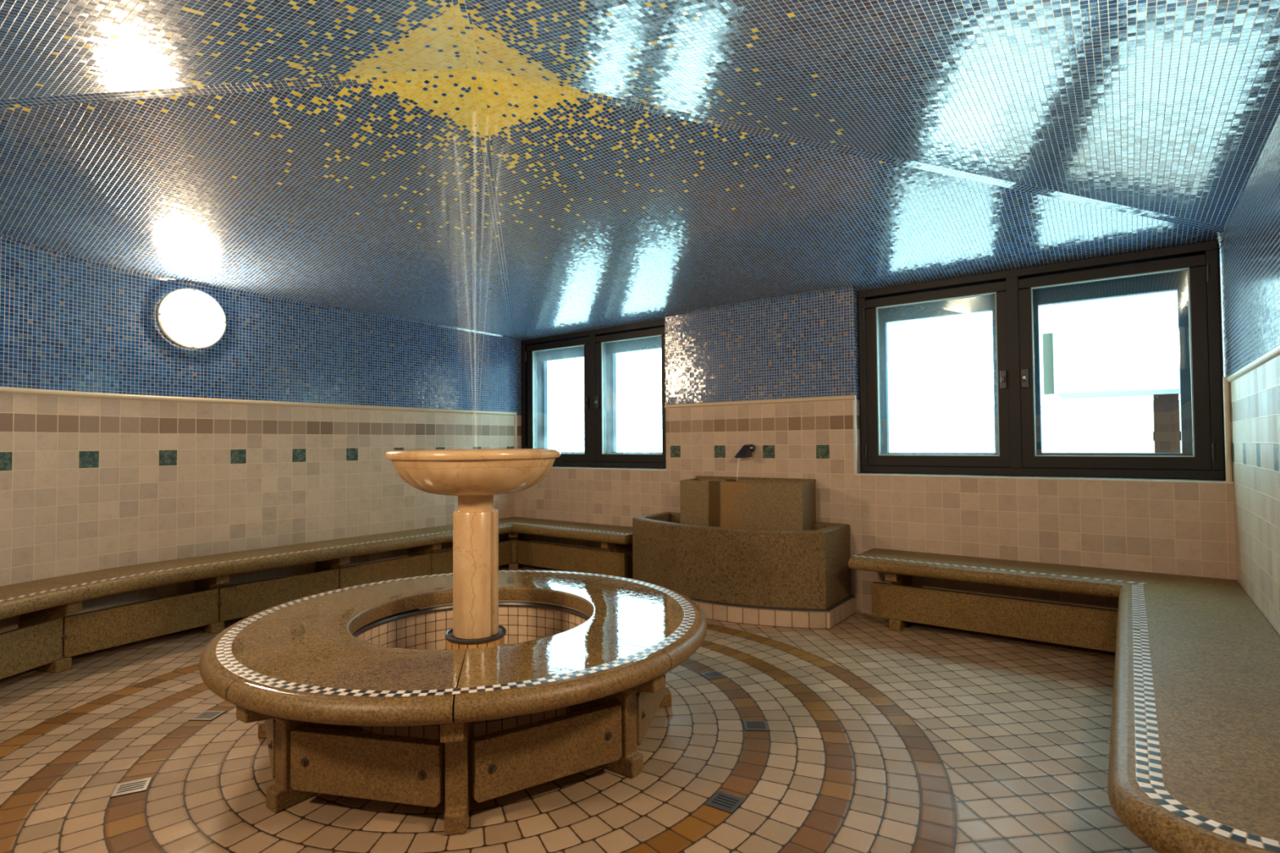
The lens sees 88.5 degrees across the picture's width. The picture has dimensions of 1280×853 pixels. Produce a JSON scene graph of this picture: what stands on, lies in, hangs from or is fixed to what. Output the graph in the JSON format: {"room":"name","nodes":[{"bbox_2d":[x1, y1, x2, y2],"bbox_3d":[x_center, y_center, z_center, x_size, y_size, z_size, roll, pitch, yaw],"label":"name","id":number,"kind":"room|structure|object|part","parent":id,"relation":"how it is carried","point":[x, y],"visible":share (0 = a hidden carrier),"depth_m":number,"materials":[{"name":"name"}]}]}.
{"room":"spa","nodes":[
{"label":"spa","id":0,"kind":"room"},
{"bbox_2d":[0,237,521,633],"bbox_3d":[-2.454,-0.008,4.106,1.385,2.600,5.850,-1,-2,14],"label":"wall","id":1,"kind":"structure","parent":0,"point":[86,484],"depth_m":4.37,"materials":[{"name":"tile"}]},
{"bbox_2d":[156,288,226,348],"bbox_3d":[-2.899,-0.700,4.266,0.093,0.391,0.391,-2,-2,37],"label":"wall lamp","id":2,"kind":"object","parent":1,"relation":"attached to","point":[190,318],"visible":1,"depth_m":4.23,"materials":[{"name":"white glass"}]},
{"bbox_2d":[0,233,515,339],"bbox_3d":[-2.519,-1.004,4.644,0.501,0.183,4.590,-1,-2,27],"label":"trim","id":3,"kind":"structure","parent":1,"relation":"attached to","point":[2,236],"depth_m":4.42,"materials":[{"name":"tile"}]},
{"bbox_2d":[0,386,515,415],"bbox_3d":[-2.518,-0.185,3.978,1.352,0.034,5.587,-1,-2,13],"label":"trim","id":4,"kind":"structure","parent":1,"relation":"attached to","point":[2,389],"depth_m":4.41,"materials":[{"name":"beige tile"}]},
{"bbox_2d":[0,564,1157,852],"bbox_3d":[-0.638,1.247,2.876,6.000,0.001,5.800,-2,-2,37],"label":"floor","id":5,"kind":"structure","parent":0,"point":[917,738],"depth_m":2.38,"materials":[{"name":"tile"}]},
{"bbox_2d":[109,777,152,798],"bbox_3d":[-1.743,1.238,2.254,0.100,0.003,0.100,0,-2,-27],"label":"floor drain","id":6,"kind":"object","parent":5,"relation":"on","point":[139,785],"visible":1,"depth_m":2.25,"materials":[{"name":"silver metal"}]},
{"bbox_2d":[188,711,226,720],"bbox_3d":[-1.874,1.254,2.850,0.100,0.003,0.100,-1,-1,3],"label":"floor drain","id":7,"kind":"object","parent":5,"relation":"on","point":[206,715],"visible":1,"depth_m":2.85,"materials":[{"name":"silver metal"}]},
{"bbox_2d":[0,516,515,679],"bbox_3d":[-2.405,1.071,4.266,1.096,0.451,5.057,-1,-2,22],"label":"bench","id":8,"kind":"object","parent":5,"relation":"on","point":[46,639],"visible":0.85,"depth_m":3.97,"materials":[{"name":"stone"}]},
{"bbox_3d":[-3.096,1.106,3.076,0.040,0.214,0.773,-1,-1,6],"label":"panel","id":9,"kind":"part","parent":8,"relation":"part of","materials":[{"name":"stone"}]},
{"bbox_3d":[-3.136,0.861,3.086,0.481,0.078,0.880,-1,-1,6],"label":"seat","id":10,"kind":"part","parent":8,"relation":"part of","materials":[{"name":"stone"}]},
{"bbox_3d":[-3.108,1.096,3.465,0.350,0.370,0.075,-1,-2,17],"label":"leg","id":11,"kind":"part","parent":8,"relation":"part of","materials":[{"name":"stone"}]},
{"bbox_3d":[-2.905,0.878,3.838,0.481,0.078,0.876,-1,-2,28],"label":"seat","id":12,"kind":"part","parent":8,"relation":"part of","materials":[{"name":"stone"}]},
{"bbox_3d":[-2.866,1.123,3.819,0.040,0.214,0.784,-1,-2,28],"label":"panel","id":13,"kind":"part","parent":8,"relation":"part of","materials":[{"name":"stone"}]},
{"bbox_3d":[-2.729,1.112,4.184,0.350,0.370,0.075,-2,-2,37],"label":"leg","id":14,"kind":"part","parent":8,"relation":"part of","materials":[{"name":"stone"}]},
{"bbox_3d":[-2.457,0.892,4.504,0.446,0.078,0.787,-2,-2,37],"label":"seat","id":15,"kind":"part","parent":8,"relation":"part of","materials":[{"name":"stone"}]},
{"bbox_3d":[-2.441,1.137,4.487,0.040,0.214,0.782,-2,-2,37],"label":"panel","id":16,"kind":"part","parent":8,"relation":"part of","materials":[{"name":"stone"}]},
{"bbox_3d":[-2.257,1.125,4.818,0.350,0.370,0.075,-2,-2,37],"label":"leg","id":17,"kind":"part","parent":8,"relation":"part of","materials":[{"name":"stone"}]},
{"bbox_3d":[-1.986,0.905,5.138,0.446,0.078,0.787,-2,-2,37],"label":"seat","id":18,"kind":"part","parent":8,"relation":"part of","materials":[{"name":"stone"}]},
{"bbox_3d":[-1.970,1.150,5.121,0.040,0.214,0.782,-2,-2,37],"label":"panel","id":19,"kind":"part","parent":8,"relation":"part of","materials":[{"name":"stone"}]},
{"bbox_3d":[-1.786,1.137,5.452,0.350,0.370,0.075,-2,-2,37],"label":"leg","id":20,"kind":"part","parent":8,"relation":"part of","materials":[{"name":"stone"}]},
{"bbox_3d":[-1.403,0.920,5.922,0.446,0.078,1.162,-2,-2,37],"label":"seat","id":21,"kind":"part","parent":8,"relation":"part of","materials":[{"name":"stone"}]},
{"bbox_3d":[-1.476,1.163,5.784,0.040,0.214,0.856,-2,-2,37],"label":"panel","id":22,"kind":"part","parent":8,"relation":"part of","materials":[{"name":"stone"}]},
{"bbox_2d":[199,569,706,835],"bbox_3d":[-0.699,1.020,2.802,1.965,0.451,1.965,0,-1,-6],"label":"bench","id":23,"kind":"object","parent":5,"relation":"on","point":[297,668],"visible":0.92,"depth_m":2.13,"materials":[{"name":"stone"}]},
{"bbox_3d":[-1.437,1.061,2.672,0.378,0.373,0.066,0,-2,-10],"label":"leg","id":24,"kind":"part","parent":23,"relation":"part of","materials":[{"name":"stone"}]},
{"bbox_3d":[-1.332,1.078,2.396,0.040,0.188,0.523,0,-2,-32],"label":"panel","id":25,"kind":"part","parent":23,"relation":"part of","materials":[{"name":"stone"}]},
{"bbox_3d":[-1.306,0.828,2.415,0.523,0.075,0.747,1,-2,-33],"label":"seat","id":26,"kind":"part","parent":23,"relation":"part of","materials":[{"name":"stone"}]},
{"bbox_3d":[-1.130,1.046,2.188,0.076,0.373,0.379,-2,-2,37],"label":"leg","id":27,"kind":"part","parent":23,"relation":"part of","materials":[{"name":"stone"}]},
{"bbox_3d":[-1.405,0.842,2.958,0.523,0.075,0.747,-1,-2,12],"label":"seat","id":28,"kind":"part","parent":23,"relation":"part of","materials":[{"name":"stone"}]},
{"bbox_3d":[-0.852,0.816,2.102,0.747,0.075,0.523,-1,-2,12],"label":"seat","id":29,"kind":"part","parent":23,"relation":"part of","materials":[{"name":"stone"}]},
{"bbox_3d":[-0.861,1.066,2.067,0.523,0.188,0.040,-1,-2,13],"label":"panel","id":30,"kind":"part","parent":23,"relation":"part of","materials":[{"name":"stone"}]},
{"bbox_3d":[-1.092,0.852,3.412,0.747,0.075,0.523,1,-2,-33],"label":"seat","id":31,"kind":"part","parent":23,"relation":"part of","materials":[{"name":"stone"}]},
{"bbox_3d":[-0.570,1.039,2.063,0.066,0.373,0.378,0,-2,-10],"label":"leg","id":32,"kind":"part","parent":23,"relation":"part of","materials":[{"name":"stone"}]},
{"bbox_3d":[-0.294,1.064,2.167,0.523,0.188,0.040,0,-2,-32],"label":"panel","id":33,"kind":"part","parent":23,"relation":"part of","materials":[{"name":"stone"}]},
{"bbox_3d":[-0.549,0.850,3.511,0.747,0.075,0.523,-1,-2,12],"label":"seat","id":34,"kind":"part","parent":23,"relation":"part of","materials":[{"name":"stone"}]},
{"bbox_3d":[-0.309,0.815,2.201,0.747,0.075,0.523,1,-2,-33],"label":"seat","id":35,"kind":"part","parent":23,"relation":"part of","materials":[{"name":"stone"}]},
{"bbox_3d":[-0.086,1.043,2.370,0.378,0.373,0.066,-1,-2,35],"label":"leg","id":36,"kind":"part","parent":23,"relation":"part of","materials":[{"name":"stone"}]},
{"bbox_3d":[-0.095,0.839,3.198,0.523,0.075,0.747,1,-2,-33],"label":"seat","id":37,"kind":"part","parent":23,"relation":"part of","materials":[{"name":"stone"}]},
{"bbox_3d":[0.005,0.824,2.655,0.523,0.075,0.747,-1,-2,12],"label":"seat","id":38,"kind":"part","parent":23,"relation":"part of","materials":[{"name":"stone"}]},
{"bbox_3d":[0.035,1.074,2.638,0.040,0.188,0.523,-1,-2,13],"label":"panel","id":39,"kind":"part","parent":23,"relation":"part of","materials":[{"name":"stone"}]},
{"bbox_3d":[0.039,1.057,2.929,0.378,0.373,0.066,0,-2,-10],"label":"leg","id":40,"kind":"part","parent":23,"relation":"part of","materials":[{"name":"stone"}]},
{"bbox_2d":[351,600,590,739],"bbox_3d":[-0.699,1.051,2.801,1.092,0.385,1.092,-2,-2,37],"label":"fountain basin","id":41,"kind":"object","parent":5,"relation":"on","point":[424,628],"visible":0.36,"depth_m":3.17,"materials":[{"name":"tile"}]},
{"bbox_2d":[385,448,560,650],"bbox_3d":[-0.702,0.657,2.811,0.728,1.116,0.728,-2,-2,37],"label":"fountain","id":42,"kind":"object","parent":41,"relation":"in","point":[474,476],"visible":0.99,"depth_m":2.72,"materials":[{"name":"stone"}]},
{"bbox_2d":[385,448,560,496],"bbox_3d":[-0.705,0.196,2.823,0.728,0.194,0.728,-2,-2,37],"label":"bowl","id":43,"kind":"object","parent":42,"relation":"on","point":[446,472],"depth_m":2.55,"materials":[{"name":"stone"}]},
{"bbox_2d":[508,516,632,578],"bbox_3d":[-0.677,1.098,5.821,1.728,0.451,0.446,-2,-2,37],"label":"bench","id":44,"kind":"object","parent":5,"relation":"on","point":[618,562],"visible":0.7,"depth_m":5.67,"materials":[{"name":"stone"}]},
{"bbox_3d":[-1.196,1.153,6.246,0.085,0.370,0.450,0,-1,-8],"label":"leg","id":45,"kind":"part","parent":44,"relation":"part of","materials":[{"name":"stone"}]},
{"bbox_3d":[-0.678,0.912,5.826,1.728,0.078,0.446,-2,-2,37],"label":"seat","id":46,"kind":"part","parent":44,"relation":"part of","materials":[{"name":"stone"}]},
{"bbox_3d":[-0.620,1.156,5.755,1.260,0.214,0.040,-2,-2,37],"label":"panel","id":47,"kind":"part","parent":44,"relation":"part of","materials":[{"name":"stone"}]},
{"bbox_3d":[-0.189,1.126,5.497,0.070,0.370,0.350,-2,-2,37],"label":"leg","id":48,"kind":"part","parent":44,"relation":"part of","materials":[{"name":"stone"}]},
{"bbox_2d":[699,670,727,679],"bbox_3d":[0.368,1.248,3.299,0.100,0.003,0.100,0,-2,-25],"label":"floor drain","id":49,"kind":"object","parent":5,"relation":"on","point":[712,675],"visible":1,"depth_m":3.29,"materials":[{"name":"black metal"}]},
{"bbox_2d":[704,791,745,814],"bbox_3d":[0.277,1.219,2.134,0.100,0.003,0.100,-1,-2,34],"label":"floor drain","id":50,"kind":"object","parent":5,"relation":"on","point":[722,801],"visible":1,"depth_m":2.13,"materials":[{"name":"black metal"}]},
{"bbox_2d":[742,720,769,731],"bbox_3d":[0.477,1.232,2.707,0.100,0.003,0.100,-1,-1,4],"label":"floor drain","id":51,"kind":"object","parent":5,"relation":"on","point":[748,725],"visible":1,"depth_m":2.70,"materials":[{"name":"black"}]},
{"bbox_2d":[688,595,856,629],"bbox_3d":[0.620,1.226,4.679,1.599,0.116,0.729,-2,-2,37],"label":"plinth","id":52,"kind":"object","parent":5,"relation":"on","point":[828,618],"visible":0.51,"depth_m":4.20,"materials":[{"name":"tile"}]},
{"bbox_2d":[632,511,851,608],"bbox_3d":[0.626,0.926,4.698,1.530,0.484,0.701,-2,-2,37],"label":"trough","id":53,"kind":"object","parent":52,"relation":"on","point":[760,567],"visible":0.94,"depth_m":4.31,"materials":[{"name":"stone"}]},
{"bbox_2d":[680,475,816,530],"bbox_3d":[0.772,0.684,4.850,1.023,0.605,0.288,-2,-2,37],"label":"stone block","id":54,"kind":"object","parent":53,"relation":"on","point":[733,502],"visible":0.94,"depth_m":4.70,"materials":[{"name":"stone"}]},
{"bbox_2d":[848,548,1232,652],"bbox_3d":[2.166,1.022,3.709,1.840,0.451,0.446,-2,-2,37],"label":"bench","id":55,"kind":"object","parent":5,"relation":"on","point":[900,602],"visible":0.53,"depth_m":3.72,"materials":[{"name":"stone"}]},
{"bbox_3d":[1.633,1.077,4.144,0.070,0.370,0.350,-2,-2,37],"label":"leg","id":56,"kind":"part","parent":55,"relation":"part of","materials":[{"name":"stone"}]},
{"bbox_3d":[2.037,1.085,3.781,1.380,0.214,0.040,-2,-2,37],"label":"panel","id":57,"kind":"part","parent":55,"relation":"part of","materials":[{"name":"stone"}]},
{"bbox_3d":[2.164,0.836,3.714,1.840,0.078,0.446,-2,-2,37],"label":"seat","id":58,"kind":"part","parent":55,"relation":"part of","materials":[{"name":"stone"}]},
{"bbox_2d":[1106,579,1279,852],"bbox_3d":[1.956,0.986,2.287,0.476,0.451,2.979,-2,-2,37],"label":"bench","id":59,"kind":"object","parent":5,"relation":"on","point":[1194,761],"visible":1,"depth_m":1.69,"materials":[{"name":"stone"}]},
{"bbox_3d":[2.432,0.814,2.934,0.476,0.078,1.378,-2,-2,37],"label":"seat","id":60,"kind":"part","parent":59,"relation":"part of","materials":[{"name":"stone"}]},
{"bbox_2d":[0,0,1279,345],"bbox_3d":[-0.714,-1.222,2.853,6.143,0.645,6.125,-2,-2,37],"label":"ceiling","id":61,"kind":"structure","parent":0,"point":[521,170],"depth_m":3.00,"materials":[{"name":"tile"}]},
{"bbox_2d":[515,286,1236,614],"bbox_3d":[0.979,-0.009,5.073,5.930,2.600,0.286,-2,-2,37],"label":"wall","id":62,"kind":"structure","parent":0,"point":[807,346],"depth_m":4.59,"materials":[{"name":"tile"}]},
{"bbox_2d":[514,412,516,448],"bbox_3d":[-1.239,0.130,6.546,0.022,0.542,0.022,-2,-2,37],"label":"trim","id":63,"kind":"structure","parent":62,"relation":"attached to","point":[515,415],"depth_m":6.54,"materials":[{"name":"beige tile"}]},
{"bbox_2d":[520,320,666,468],"bbox_3d":[-0.420,-0.311,6.146,1.850,1.500,0.233,-2,-2,37],"label":"window","id":64,"kind":"structure","parent":62,"relation":"in","point":[599,348],"depth_m":6.10,"materials":[{"name":"brown metal"}]},
{"bbox_3d":[-0.772,-0.242,6.355,0.830,1.152,0.074,-2,-2,37],"label":"sash","id":65,"kind":"part","parent":64,"relation":"part of","materials":[{"name":"brown metal"}]},
{"bbox_3d":[-0.496,-0.217,6.080,0.034,0.115,0.036,-2,-2,37],"label":"handle","id":66,"kind":"part","parent":64,"relation":"part of","materials":[{"name":"black plastic"}]},
{"bbox_3d":[-0.397,-0.220,6.007,0.034,0.115,0.036,-2,-2,37],"label":"handle","id":67,"kind":"part","parent":64,"relation":"part of","materials":[{"name":"black plastic"}]},
{"bbox_3d":[-0.070,-0.261,5.833,0.794,1.152,0.074,-2,-2,37],"label":"sash","id":68,"kind":"part","parent":64,"relation":"part of","materials":[{"name":"brown metal"}]},
{"bbox_2d":[551,466,666,471],"bbox_3d":[-0.495,0.384,6.020,1.818,0.012,0.070,-2,-2,37],"label":"trim","id":69,"kind":"structure","parent":62,"relation":"attached to","point":[610,468],"depth_m":5.81,"materials":[{"name":"grey tile"}]},
{"bbox_2d":[734,444,755,457],"bbox_3d":[0.798,0.184,4.939,0.160,0.105,0.071,0,-2,-26],"label":"spout","id":70,"kind":"object","parent":62,"relation":"attached to","point":[746,451],"visible":1,"depth_m":4.93,"materials":[{"name":"grey metal"}]},
{"bbox_2d":[664,285,853,316],"bbox_3d":[0.836,-0.942,5.010,1.580,0.023,0.014,-2,-2,37],"label":"trim","id":71,"kind":"structure","parent":62,"relation":"attached to","point":[851,286],"depth_m":4.94,"materials":[{"name":"tile"}]},
{"bbox_2d":[664,395,855,408],"bbox_3d":[0.844,-0.184,4.989,1.584,0.034,0.015,-2,-2,37],"label":"trim","id":72,"kind":"structure","parent":62,"relation":"attached to","point":[842,397],"depth_m":4.92,"materials":[{"name":"beige tile"}]},
{"bbox_2d":[853,395,857,474],"bbox_3d":[1.482,0.057,4.527,0.022,0.542,0.022,-2,-2,37],"label":"trim","id":73,"kind":"structure","parent":62,"relation":"attached to","point":[854,401],"depth_m":4.52,"materials":[{"name":"beige tile"}]},
{"bbox_2d":[857,240,1226,479],"bbox_3d":[2.345,-0.385,4.092,1.943,1.500,0.233,-2,-2,37],"label":"window","id":74,"kind":"structure","parent":62,"relation":"in","point":[1013,297],"depth_m":3.98,"materials":[{"name":"brown metal"}]},
{"bbox_3d":[1.945,-0.315,4.336,0.872,1.152,0.074,-2,-2,37],"label":"sash","id":75,"kind":"part","parent":74,"relation":"part of","materials":[{"name":"brown metal"}]},
{"bbox_3d":[2.238,-0.290,4.049,0.034,0.115,0.036,-2,-2,37],"label":"handle","id":76,"kind":"part","parent":74,"relation":"part of","materials":[{"name":"black plastic"}]},
{"bbox_3d":[2.330,-0.293,3.981,0.034,0.115,0.036,-2,-2,37],"label":"handle","id":77,"kind":"part","parent":74,"relation":"part of","materials":[{"name":"black plastic"}]},
{"bbox_3d":[2.691,-0.335,3.782,0.879,1.152,0.074,-2,-2,37],"label":"sash","id":78,"kind":"part","parent":74,"relation":"part of","materials":[{"name":"brown metal"}]},
{"bbox_2d":[856,473,1233,484],"bbox_3d":[2.278,0.309,3.960,1.932,0.012,0.070,-2,-2,37],"label":"trim","id":79,"kind":"structure","parent":62,"relation":"attached to","point":[860,474],"depth_m":3.81,"materials":[{"name":"grey tile"}]},
{"bbox_2d":[1222,377,1232,482],"bbox_3d":[3.024,0.015,3.381,0.026,0.542,0.026,-2,-2,37],"label":"trim","id":80,"kind":"structure","parent":62,"relation":"attached to","point":[1226,389],"depth_m":3.37,"materials":[{"name":"beige tile"}]},
{"bbox_2d":[1220,114,1279,637],"bbox_3d":[1.488,-0.111,1.292,0.001,2.600,5.750,-2,-2,37],"label":"wall","id":81,"kind":"structure","parent":0,"point":[1250,252],"depth_m":2.69,"materials":[{"name":"tile"}]},
{"bbox_2d":[1226,344,1279,382],"bbox_3d":[1.500,-0.284,1.327,0.015,0.034,5.114,-2,-2,37],"label":"trim","id":82,"kind":"structure","parent":81,"relation":"attached to","point":[1273,353],"depth_m":2.62,"materials":[{"name":"beige tile"}]},
{"label":"outside","id":83,"kind":"structure","parent":0,"visible":0},
{"label":"ground","id":84,"kind":"structure","parent":83,"visible":0},
{"bbox_2d":[921,400,1182,453],"bbox_3d":[5.631,0.602,8.822,3.400,1.800,0.250,-2,-2,37],"label":"wall","id":85,"kind":"structure","parent":84,"relation":"on","point":[1115,427],"depth_m":8.67,"materials":[{"name":"white brick"}]},
{"bbox_2d":[1152,393,1181,453],"bbox_3d":[5.490,0.534,6.152,1.060,1.720,0.075,-2,-2,37],"label":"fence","id":86,"kind":"object","parent":84,"relation":"on","point":[1166,433],"visible":0.1,"depth_m":6.39,"materials":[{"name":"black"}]},
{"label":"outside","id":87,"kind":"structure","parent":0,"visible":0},
{"bbox_2d":[1042,280,1223,399],"bbox_3d":[5.826,-1.567,6.228,3.400,2.420,1.000,-2,-2,37],"label":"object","id":88,"kind":"object","parent":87,"point":[1125,346],"visible":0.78,"depth_m":6.47,"materials":[{"name":"white"}]},
{"bbox_3d":[4.300,-0.658,6.908,0.100,0.640,0.120,-2,-2,37],"label":"panel","id":89,"kind":"part","parent":88,"relation":"part of","materials":[{"name":"teal"}]}
]}

